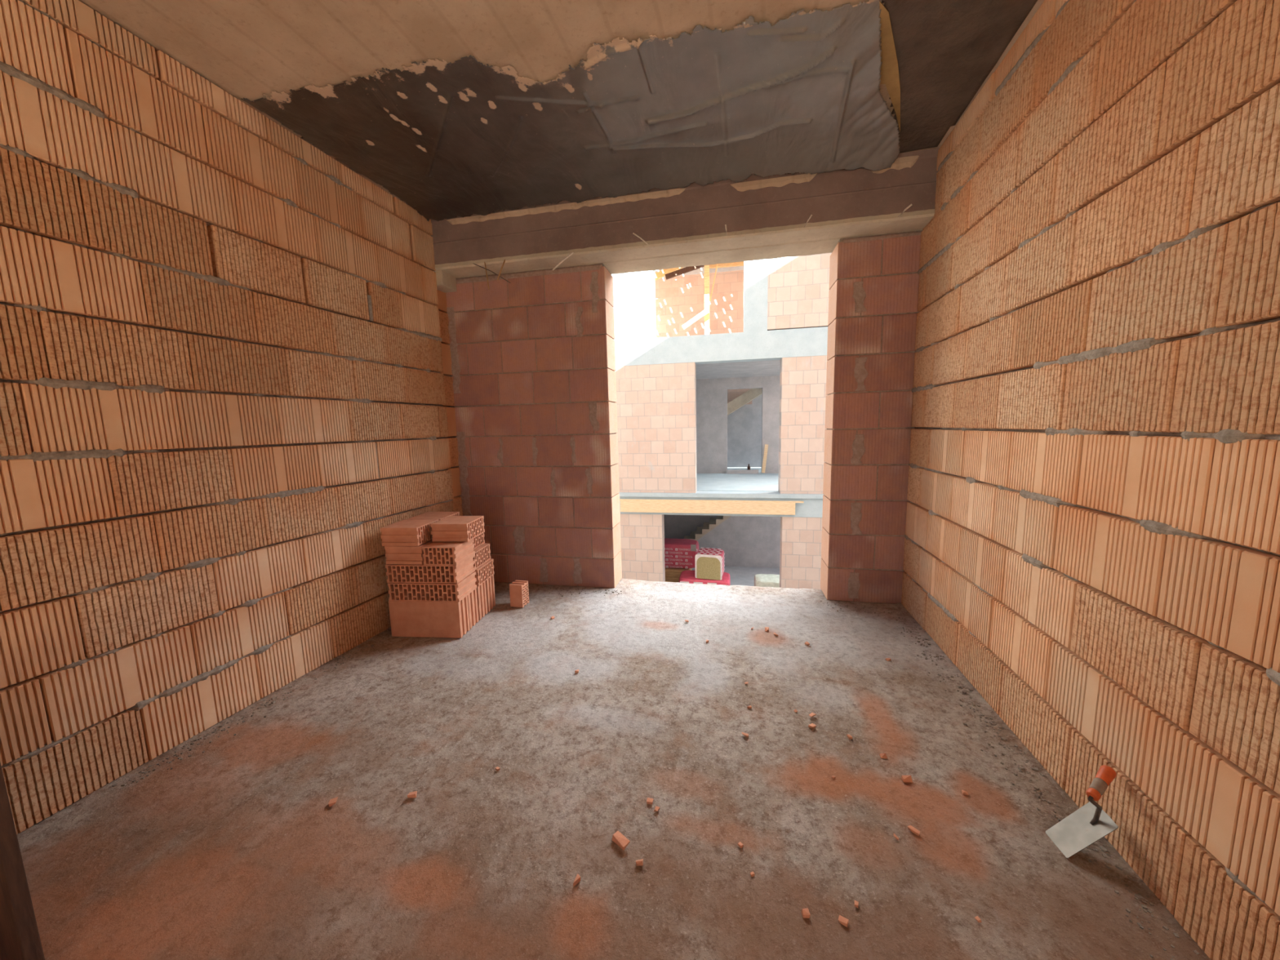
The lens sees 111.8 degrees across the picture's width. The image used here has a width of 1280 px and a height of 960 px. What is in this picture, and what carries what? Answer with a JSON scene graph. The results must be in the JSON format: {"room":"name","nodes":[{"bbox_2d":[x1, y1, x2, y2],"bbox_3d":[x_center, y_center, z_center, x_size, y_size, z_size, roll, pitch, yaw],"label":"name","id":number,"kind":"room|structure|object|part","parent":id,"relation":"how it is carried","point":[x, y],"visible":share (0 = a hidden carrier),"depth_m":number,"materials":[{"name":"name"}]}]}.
{"room":"construction site","nodes":[
{"label":"construction site","id":0,"kind":"room"},
{"bbox_2d":[0,0,453,835],"bbox_3d":[-2.184,-0.240,1.312,0.211,2.903,4.435,1,7,15],"label":"wall","id":1,"kind":"structure","parent":0,"point":[221,380],"depth_m":1.81,"materials":[{"name":"brick"}]},
{"bbox_2d":[435,289,462,515],"bbox_3d":[-1.633,-0.543,3.682,0.232,2.893,0.565,1,7,15],"label":"wall","id":2,"kind":"structure","parent":0,"point":[442,297],"depth_m":3.54,"materials":[{"name":"brick"}]},
{"bbox_2d":[445,263,622,588],"bbox_3d":[-0.872,-0.367,3.611,1.349,2.527,0.256,0,7,12],"label":"wall","id":3,"kind":"structure","parent":0,"point":[533,355],"depth_m":3.47,"materials":[{"name":"brick"}]},
{"bbox_2d":[430,147,939,293],"bbox_3d":[0.212,-1.833,3.092,3.737,0.673,0.462,0,7,12],"label":"beam","id":4,"kind":"structure","parent":3,"relation":"on","point":[764,218],"depth_m":2.90,"materials":[{"name":"concrete"}]},
{"bbox_2d":[484,262,489,289],"bbox_3d":[-1.127,-1.499,3.192,0.028,0.208,0.094,-3,7,-15],"label":"wire","id":5,"kind":"object","parent":4,"relation":"hanging from","point":[484,262],"visible":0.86,"depth_m":3.17,"materials":[{"name":"metal"}]},
{"bbox_2d":[472,262,511,283],"bbox_3d":[-1.089,-1.511,3.166,0.320,0.178,0.047,2,8,26],"label":"wire","id":6,"kind":"object","parent":4,"relation":"attached to","point":[473,263],"visible":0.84,"depth_m":3.16,"materials":[{"name":"metal"}]},
{"bbox_2d":[497,259,505,279],"bbox_3d":[-0.994,-1.528,3.158,0.033,0.151,0.100,5,10,43],"label":"wire","id":7,"kind":"object","parent":4,"relation":"hanging from","point":[504,260],"visible":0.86,"depth_m":3.14,"materials":[{"name":"metal"}]},
{"bbox_2d":[551,252,573,271],"bbox_3d":[-0.532,-1.538,3.051,0.172,0.124,0.047,-3,7,-16],"label":"wire","id":8,"kind":"object","parent":4,"relation":"attached to","point":[571,253],"visible":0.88,"depth_m":3.04,"materials":[{"name":"grey metal"}]},
{"bbox_2d":[632,232,648,244],"bbox_3d":[0.017,-1.628,2.929,0.130,0.076,0.043,-5,8,-27],"label":"wire","id":9,"kind":"object","parent":4,"relation":"attached to","point":[633,233],"visible":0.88,"depth_m":2.92,"materials":[{"name":"grey metal"}]},
{"bbox_2d":[804,214,812,226],"bbox_3d":[1.045,-1.620,2.725,0.028,0.063,0.093,-3,7,-14],"label":"wire","id":10,"kind":"object","parent":4,"relation":"attached to","point":[811,215],"visible":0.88,"depth_m":2.70,"materials":[{"name":"grey metal"}]},
{"bbox_2d":[897,203,911,217],"bbox_3d":[1.581,-1.615,2.611,0.036,0.058,0.104,-5,8,-25],"label":"wire","id":11,"kind":"object","parent":4,"relation":"attached to","point":[910,205],"visible":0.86,"depth_m":2.59,"materials":[{"name":"grey metal"}]},
{"bbox_2d":[78,0,1044,209],"bbox_3d":[-0.382,-1.796,0.913,4.150,0.220,5.400,1,7,15],"label":"ceiling","id":12,"kind":"structure","parent":0,"point":[250,50],"depth_m":1.71,"materials":[{"name":"grey concrete"}]},
{"bbox_2d":[240,0,900,221],"bbox_3d":[-0.183,-1.814,2.315,3.188,0.091,1.222,0,7,11],"label":"plastic sheet","id":13,"kind":"object","parent":12,"relation":"attached to","point":[800,93],"visible":1,"depth_m":2.19,"materials":[{"name":"plastic"}]},
{"bbox_2d":[881,0,1037,152],"bbox_3d":[1.291,-1.854,1.996,0.600,0.005,1.220,1,7,15],"label":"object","id":14,"kind":"structure","parent":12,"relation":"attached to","point":[946,50],"depth_m":1.86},
{"bbox_2d":[17,578,1211,959],"bbox_3d":[-0.330,1.308,1.266,4.229,0.318,5.323,1,7,15],"label":"floor","id":15,"kind":"structure","parent":0,"point":[237,850],"depth_m":1.48,"materials":[{"name":"concrete"}]},
{"bbox_2d":[0,762,44,959],"bbox_3d":[-1.790,0.929,1.111,0.640,0.576,0.028,1,7,15],"label":"board","id":16,"kind":"object","parent":15,"relation":"on","point":[20,938],"visible":1,"depth_m":1.03,"materials":[{"name":"brown wood"}]},
{"bbox_2d":[109,630,391,789],"bbox_3d":[-1.672,1.031,2.572,0.152,0.010,2.005,1,7,15],"label":"rubble","id":17,"kind":"object","parent":15,"relation":"on","point":[372,645],"visible":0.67,"depth_m":1.95,"materials":[{"name":"orange brick"}]},
{"bbox_2d":[328,796,337,807],"bbox_3d":[-1.087,1.141,1.537,0.026,0.015,0.024,-4,8,-19],"label":"chip","id":18,"kind":"object","parent":15,"relation":"on","point":[333,801],"visible":1,"depth_m":1.53,"materials":[{"name":"orange brick"}]},
{"bbox_2d":[407,791,417,798],"bbox_3d":[-0.818,1.133,1.561,0.030,0.013,0.021,-2,7,-8],"label":"chip","id":19,"kind":"object","parent":15,"relation":"on","point":[412,794],"visible":1,"depth_m":1.55,"materials":[{"name":"orange brick"}]},
{"bbox_2d":[388,595,470,638],"bbox_3d":[-1.357,0.875,2.797,0.465,0.238,0.115,-1,7,6],"label":"block","id":20,"kind":"object","parent":15,"relation":"on","point":[422,619],"visible":0.84,"depth_m":2.74,"materials":[{"name":"orange brick"}]},
{"bbox_2d":[387,571,476,601],"bbox_3d":[-1.351,0.692,2.840,0.465,0.115,0.238,-1,7,6],"label":"block","id":21,"kind":"object","parent":20,"relation":"on","point":[426,592],"visible":0.64,"depth_m":2.73,"materials":[{"name":"orange brick"}]},
{"bbox_2d":[385,555,475,583],"bbox_3d":[-1.360,0.574,2.830,0.465,0.115,0.238,-1,7,5],"label":"block","id":22,"kind":"object","parent":21,"relation":"on","point":[396,573],"visible":0.75,"depth_m":2.72,"materials":[{"name":"orange brick"}]},
{"bbox_2d":[384,539,431,564],"bbox_3d":[-1.465,0.455,2.825,0.238,0.115,0.250,-1,7,6],"label":"block","id":23,"kind":"object","parent":22,"relation":"on","point":[394,554],"visible":0.44,"depth_m":2.71,"materials":[{"name":"orange brick"}]},
{"bbox_2d":[380,519,438,546],"bbox_3d":[-1.483,0.338,2.809,0.238,0.115,0.250,-1,7,5],"label":"block","id":24,"kind":"object","parent":23,"relation":"on","point":[406,532],"visible":0.91,"depth_m":2.70,"materials":[{"name":"orange brick"}]},
{"bbox_2d":[422,538,475,565],"bbox_3d":[-1.229,0.456,2.797,0.215,0.115,0.238,-1,7,6],"label":"block","id":25,"kind":"object","parent":22,"relation":"on","point":[454,553],"visible":0.89,"depth_m":2.70,"materials":[{"name":"orange brick"}]},
{"bbox_2d":[431,515,484,542],"bbox_3d":[-1.207,0.322,2.888,0.238,0.115,0.250,-1,7,4],"label":"block","id":26,"kind":"object","parent":25,"relation":"on","point":[451,528],"visible":1,"depth_m":2.78,"materials":[{"name":"orange brick"}]},
{"bbox_2d":[467,588,478,629],"bbox_3d":[-1.344,0.859,2.921,0.465,0.238,0.115,-1,7,6],"label":"block","id":27,"kind":"object","parent":15,"relation":"on","point":[472,597],"visible":0.05,"depth_m":2.89,"materials":[{"name":"orange brick"}]},
{"bbox_2d":[476,581,487,620],"bbox_3d":[-1.329,0.843,3.050,0.465,0.238,0.115,-1,7,6],"label":"block","id":28,"kind":"object","parent":15,"relation":"on","point":[481,590],"visible":0.06,"depth_m":3.02,"materials":[{"name":"orange brick"}]},
{"bbox_2d":[485,574,495,612],"bbox_3d":[-1.315,0.826,3.178,0.465,0.238,0.115,-1,7,5],"label":"block","id":29,"kind":"object","parent":15,"relation":"on","point":[490,586],"visible":0.04,"depth_m":3.15,"materials":[{"name":"orange brick"}]},
{"bbox_2d":[474,559,494,586],"bbox_3d":[-1.209,0.655,3.087,0.238,0.115,0.250,-1,7,6],"label":"block","id":30,"kind":"object","parent":29,"relation":"on","point":[486,571],"visible":0.35,"depth_m":3.06,"materials":[{"name":"orange brick"}]},
{"bbox_2d":[472,543,490,568],"bbox_3d":[-1.229,0.538,3.071,0.238,0.115,0.250,-1,7,6],"label":"block","id":31,"kind":"object","parent":30,"relation":"on","point":[482,555],"visible":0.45,"depth_m":3.05,"materials":[{"name":"orange brick"}]},
{"bbox_2d":[472,533,484,549],"bbox_3d":[-1.271,0.421,3.064,0.238,0.115,0.250,-1,7,6],"label":"block","id":32,"kind":"object","parent":31,"relation":"on","point":[479,540],"visible":0.14,"depth_m":3.09,"materials":[{"name":"orange brick"}]},
{"bbox_3d":[-1.452,0.658,3.110,0.238,0.115,0.250,-1,7,6],"label":"block","id":33,"kind":"object","parent":29,"relation":"on","visible":0},
{"bbox_3d":[-1.475,0.541,3.098,0.238,0.115,0.250,-1,7,6],"label":"block","id":34,"kind":"object","parent":33,"relation":"on","visible":0},
{"bbox_3d":[-1.523,0.424,3.088,0.238,0.115,0.250,-1,7,6],"label":"block","id":35,"kind":"object","parent":34,"relation":"on","visible":0},
{"bbox_2d":[408,511,459,520],"bbox_3d":[-1.450,0.305,3.065,0.238,0.115,0.250,-1,7,6],"label":"block","id":36,"kind":"object","parent":35,"relation":"on","point":[428,515],"visible":0.17,"depth_m":3.05,"materials":[{"name":"orange brick"}]},
{"bbox_2d":[509,579,528,607],"bbox_3d":[-0.897,0.845,3.223,0.100,0.170,0.097,0,7,14],"label":"block","id":37,"kind":"object","parent":15,"relation":"on","point":[518,589],"visible":1,"depth_m":3.18,"materials":[{"name":"orange brick"}]},
{"bbox_2d":[573,873,580,886],"bbox_3d":[-0.180,1.155,1.252,0.015,0.015,0.032,1,7,18],"label":"chip","id":38,"kind":"object","parent":15,"relation":"on","point":[577,879],"visible":1,"depth_m":1.25,"materials":[{"name":"orange brick"}]},
{"bbox_2d":[612,831,630,849],"bbox_3d":[-0.060,1.137,1.369,0.060,0.016,0.030,5,10,44],"label":"chip","id":39,"kind":"object","parent":15,"relation":"on","point":[618,837],"visible":1,"depth_m":1.36,"materials":[{"name":"orange brick"}]},
{"bbox_2d":[635,858,643,866],"bbox_3d":[-0.001,1.145,1.304,0.023,0.013,0.022,-2,7,-2],"label":"chip","id":40,"kind":"object","parent":15,"relation":"on","point":[639,862],"visible":1,"depth_m":1.29,"materials":[{"name":"orange brick"}]},
{"bbox_2d":[646,797,653,804],"bbox_3d":[0.035,1.120,1.512,0.022,0.010,0.018,1,7,15],"label":"chip","id":41,"kind":"object","parent":15,"relation":"on","point":[650,801],"visible":1,"depth_m":1.51,"materials":[{"name":"orange brick"}]},
{"bbox_2d":[653,805,659,811],"bbox_3d":[0.057,1.124,1.480,0.014,0.009,0.018,3,8,30],"label":"chip","id":42,"kind":"object","parent":15,"relation":"on","point":[657,808],"visible":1,"depth_m":1.48,"materials":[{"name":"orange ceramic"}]},
{"bbox_2d":[528,585,900,613],"bbox_3d":[0.531,0.895,3.243,3.018,0.010,0.207,0,7,12],"label":"rubble","id":43,"kind":"object","parent":15,"relation":"on","point":[543,585],"visible":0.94,"depth_m":3.44,"materials":[{"name":"grey concrete"}]},
{"bbox_2d":[737,841,743,848],"bbox_3d":[0.313,1.135,1.349,0.012,0.008,0.015,-7,9,-37],"label":"chip","id":44,"kind":"object","parent":15,"relation":"on","point":[740,845],"visible":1,"depth_m":1.35,"materials":[{"name":"orange brick"}]},
{"bbox_2d":[764,626,768,631],"bbox_3d":[0.803,0.945,2.744,0.026,0.017,0.034,1,7,18],"label":"chip","id":45,"kind":"object","parent":15,"relation":"on","point":[766,628],"visible":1,"depth_m":2.74,"materials":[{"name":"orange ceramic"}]},
{"bbox_2d":[801,907,810,918],"bbox_3d":[0.442,1.154,1.156,0.020,0.011,0.017,-1,7,4],"label":"chip","id":46,"kind":"object","parent":15,"relation":"on","point":[805,912],"visible":1,"depth_m":1.15,"materials":[{"name":"orange brick"}]},
{"bbox_2d":[808,723,816,728],"bbox_3d":[0.742,1.058,1.865,0.028,0.012,0.021,-5,8,-28],"label":"chip","id":47,"kind":"object","parent":15,"relation":"on","point":[811,726],"visible":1,"depth_m":1.86,"materials":[{"name":"orange brick"}]},
{"bbox_2d":[838,915,848,927],"bbox_3d":[0.534,1.156,1.136,0.023,0.009,0.015,4,9,38],"label":"chip","id":48,"kind":"object","parent":15,"relation":"on","point":[842,920],"visible":1,"depth_m":1.13,"materials":[{"name":"orange brick"}]},
{"bbox_2d":[854,900,858,907],"bbox_3d":[0.588,1.150,1.176,0.011,0.007,0.014,2,8,24],"label":"chip","id":49,"kind":"object","parent":15,"relation":"on","point":[856,903],"visible":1,"depth_m":1.17,"materials":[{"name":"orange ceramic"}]},
{"bbox_2d":[879,752,887,758],"bbox_3d":[0.951,1.075,1.693,0.024,0.011,0.018,0,7,9],"label":"chip","id":50,"kind":"object","parent":15,"relation":"on","point":[882,755],"visible":1,"depth_m":1.69,"materials":[{"name":"orange brick"}]},
{"bbox_2d":[901,775,912,782],"bbox_3d":[0.974,1.088,1.580,0.036,0.013,0.021,-1,7,4],"label":"chip","id":51,"kind":"object","parent":15,"relation":"on","point":[904,778],"visible":1,"depth_m":1.58,"materials":[{"name":"orange brick"}]},
{"bbox_2d":[907,825,919,835],"bbox_3d":[0.874,1.117,1.383,0.017,0.010,0.033,-7,9,-40],"label":"chip","id":52,"kind":"object","parent":15,"relation":"on","point":[911,828],"visible":1,"depth_m":1.38,"materials":[{"name":"orange brick"}]},
{"bbox_2d":[961,790,968,795],"bbox_3d":[1.139,1.094,1.518,0.019,0.009,0.013,1,8,21],"label":"chip","id":53,"kind":"object","parent":15,"relation":"on","point":[963,792],"visible":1,"depth_m":1.51,"materials":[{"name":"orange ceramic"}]},
{"bbox_2d":[974,915,982,922],"bbox_3d":[0.885,1.150,1.135,0.009,0.005,0.013,-2,7,-6],"label":"chip","id":54,"kind":"object","parent":15,"relation":"on","point":[978,919],"visible":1,"depth_m":1.13,"materials":[{"name":"orange brick"}]},
{"bbox_2d":[887,607,1199,959],"bbox_3d":[1.473,1.044,1.876,0.166,0.010,2.500,0,7,13],"label":"rubble","id":55,"kind":"object","parent":15,"relation":"on","point":[1138,896],"visible":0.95,"depth_m":1.53,"materials":[{"name":"grey concrete"}]},
{"bbox_2d":[1044,764,1118,857],"bbox_3d":[1.343,0.992,1.299,0.151,0.264,0.105,0,7,7],"label":"trowel","id":56,"kind":"object","parent":15,"relation":"on","point":[1089,824],"visible":1,"depth_m":1.29,"materials":[{"name":"metal"}]},
{"bbox_3d":[1.335,1.059,1.315,0.126,0.127,0.097,0,7,9],"label":"blade","id":57,"kind":"part","parent":56,"relation":"part of","materials":[{"name":"metal"}]},
{"bbox_3d":[1.384,0.881,1.291,0.065,0.045,0.035,-4,8,-24],"label":"handle","id":58,"kind":"part","parent":56,"relation":"part of","materials":[{"name":"orange plastic"}]},
{"bbox_2d":[820,230,922,604],"bbox_3d":[1.722,-0.361,3.074,0.719,2.527,0.256,0,7,12],"label":"wall","id":59,"kind":"structure","parent":0,"point":[874,279],"depth_m":2.98,"materials":[{"name":"brick"}]},
{"bbox_2d":[901,0,1279,959],"bbox_3d":[1.353,-0.229,0.557,0.211,2.903,4.825,0,7,14],"label":"wall","id":60,"kind":"structure","parent":0,"point":[1092,535],"depth_m":1.27,"materials":[{"name":"brick"}]},
{"bbox_3d":[1.230,3.376,9.928,26.000,0.200,11.580,0,7,12],"label":"ground","id":61,"kind":"structure","parent":0,"visible":0},
{"bbox_2d":[611,253,831,589],"bbox_3d":[1.940,-1.555,10.832,13.000,9.327,5.602,0,7,12],"label":"building","id":62,"kind":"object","parent":61,"relation":"on","point":[706,397],"visible":0.17,"depth_m":8.66,"materials":[{"name":"brick"}]},
{"bbox_2d":[681,307,709,328],"bbox_3d":[1.140,-3.311,8.901,0.566,0.390,0.030,0,7,12],"label":"plank","id":63,"kind":"object","parent":62,"relation":"on","point":[705,311],"visible":1,"depth_m":8.89,"materials":[{"name":"beige wood"}]},
{"bbox_3d":[1.377,-3.837,8.922,0.100,2.152,0.100,0,7,12],"label":"roof post","id":64,"kind":"part","parent":62,"relation":"part of","materials":[{"name":"yellow wood"}]},
{"bbox_2d":[619,498,804,515],"bbox_3d":[1.324,0.530,8.585,3.630,0.266,0.035,0,7,12],"label":"board","id":65,"kind":"object","parent":62,"relation":"attached to","point":[685,506],"visible":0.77,"depth_m":8.56,"materials":[{"name":"beige wood"}]},
{"bbox_3d":[2.983,-2.623,13.159,0.819,0.660,0.070,0,7,12],"label":"brick panel","id":66,"kind":"part","parent":62,"relation":"part of","materials":[{"name":"brick"}]},
{"bbox_2d":[761,444,768,472],"bbox_3d":[3.328,-0.570,11.542,0.165,0.764,0.030,0,7,12],"label":"plank","id":67,"kind":"object","parent":62,"relation":"on","point":[766,448],"visible":1,"depth_m":11.53,"materials":[{"name":"beige wood"}]},
{"bbox_2d":[754,573,779,587],"bbox_3d":[2.973,2.498,9.726,0.788,0.659,0.570,0,7,12],"label":"sack","id":68,"kind":"object","parent":62,"relation":"on","point":[760,580],"visible":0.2,"depth_m":9.54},
{"bbox_3d":[1.478,2.677,9.872,1.130,0.360,0.679,0,7,12],"label":"pack","id":69,"kind":"object","parent":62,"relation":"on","visible":0},
{"bbox_2d":[679,570,730,585],"bbox_3d":[1.470,2.321,9.828,1.130,0.359,0.679,0,7,12],"label":"pack","id":70,"kind":"object","parent":69,"relation":"on","point":[686,576],"visible":0.46,"depth_m":9.57,"materials":[{"name":"red plastic"}]},
{"bbox_2d":[694,547,724,580],"bbox_3d":[1.587,1.863,9.768,0.586,0.545,0.652,1,7,17],"label":"pack","id":71,"kind":"object","parent":70,"relation":"on","point":[708,562],"visible":1,"depth_m":9.48,"materials":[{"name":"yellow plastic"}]},
{"bbox_3d":[0.551,2.750,10.884,1.429,0.029,0.640,0,7,12],"label":"board","id":72,"kind":"object","parent":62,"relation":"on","visible":0},
{"bbox_3d":[0.544,2.703,10.876,1.419,0.056,0.646,0,7,12],"label":"board","id":73,"kind":"object","parent":72,"relation":"on","visible":0},
{"bbox_3d":[0.553,2.641,10.869,1.439,0.056,0.640,0,7,12],"label":"board","id":74,"kind":"object","parent":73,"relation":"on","visible":0},
{"bbox_3d":[0.546,2.580,10.860,1.430,0.056,0.646,0,7,12],"label":"board","id":75,"kind":"object","parent":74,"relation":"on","visible":0},
{"bbox_3d":[0.541,2.518,10.856,1.419,0.056,0.640,0,7,12],"label":"board","id":76,"kind":"object","parent":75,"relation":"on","visible":0},
{"bbox_3d":[0.548,2.457,10.843,1.439,0.056,0.646,0,7,12],"label":"board","id":77,"kind":"object","parent":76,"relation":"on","visible":0},
{"bbox_2d":[665,579,679,582],"bbox_3d":[0.542,2.395,10.840,1.429,0.056,0.640,0,7,12],"label":"board","id":78,"kind":"object","parent":77,"relation":"on","point":[667,580],"visible":0.02,"depth_m":10.47,"materials":[{"name":"brown wood"}]},
{"bbox_2d":[665,576,679,579],"bbox_3d":[0.536,2.333,10.830,1.419,0.056,0.646,0,7,12],"label":"board","id":79,"kind":"object","parent":78,"relation":"on","point":[666,577],"visible":0.02,"depth_m":10.45,"materials":[{"name":"brown wood"}]},
{"bbox_2d":[665,568,691,577],"bbox_3d":[0.544,2.272,10.823,1.439,0.056,0.640,0,7,12],"label":"board","id":80,"kind":"object","parent":79,"relation":"on","point":[668,575],"visible":0.09,"depth_m":10.45,"materials":[{"name":"brown wood"}]},
{"bbox_2d":[665,568,690,574],"bbox_3d":[0.538,2.211,10.814,1.429,0.056,0.646,0,7,12],"label":"board","id":81,"kind":"object","parent":80,"relation":"on","point":[666,572],"visible":0.03,"depth_m":10.44,"materials":[{"name":"brown wood"}]},
{"bbox_2d":[665,567,689,572],"bbox_3d":[0.532,2.149,10.810,1.419,0.056,0.640,0,7,12],"label":"board","id":82,"kind":"object","parent":81,"relation":"on","point":[669,570],"visible":0.09,"depth_m":10.45,"materials":[{"name":"brown wood"}]},
{"bbox_2d":[664,537,698,568],"bbox_3d":[0.636,1.802,10.757,1.628,0.626,0.620,0,7,12],"label":"pack","id":83,"kind":"object","parent":82,"relation":"on","point":[678,553],"visible":0.46,"depth_m":10.41,"materials":[{"name":"red plastic"}]}
]}

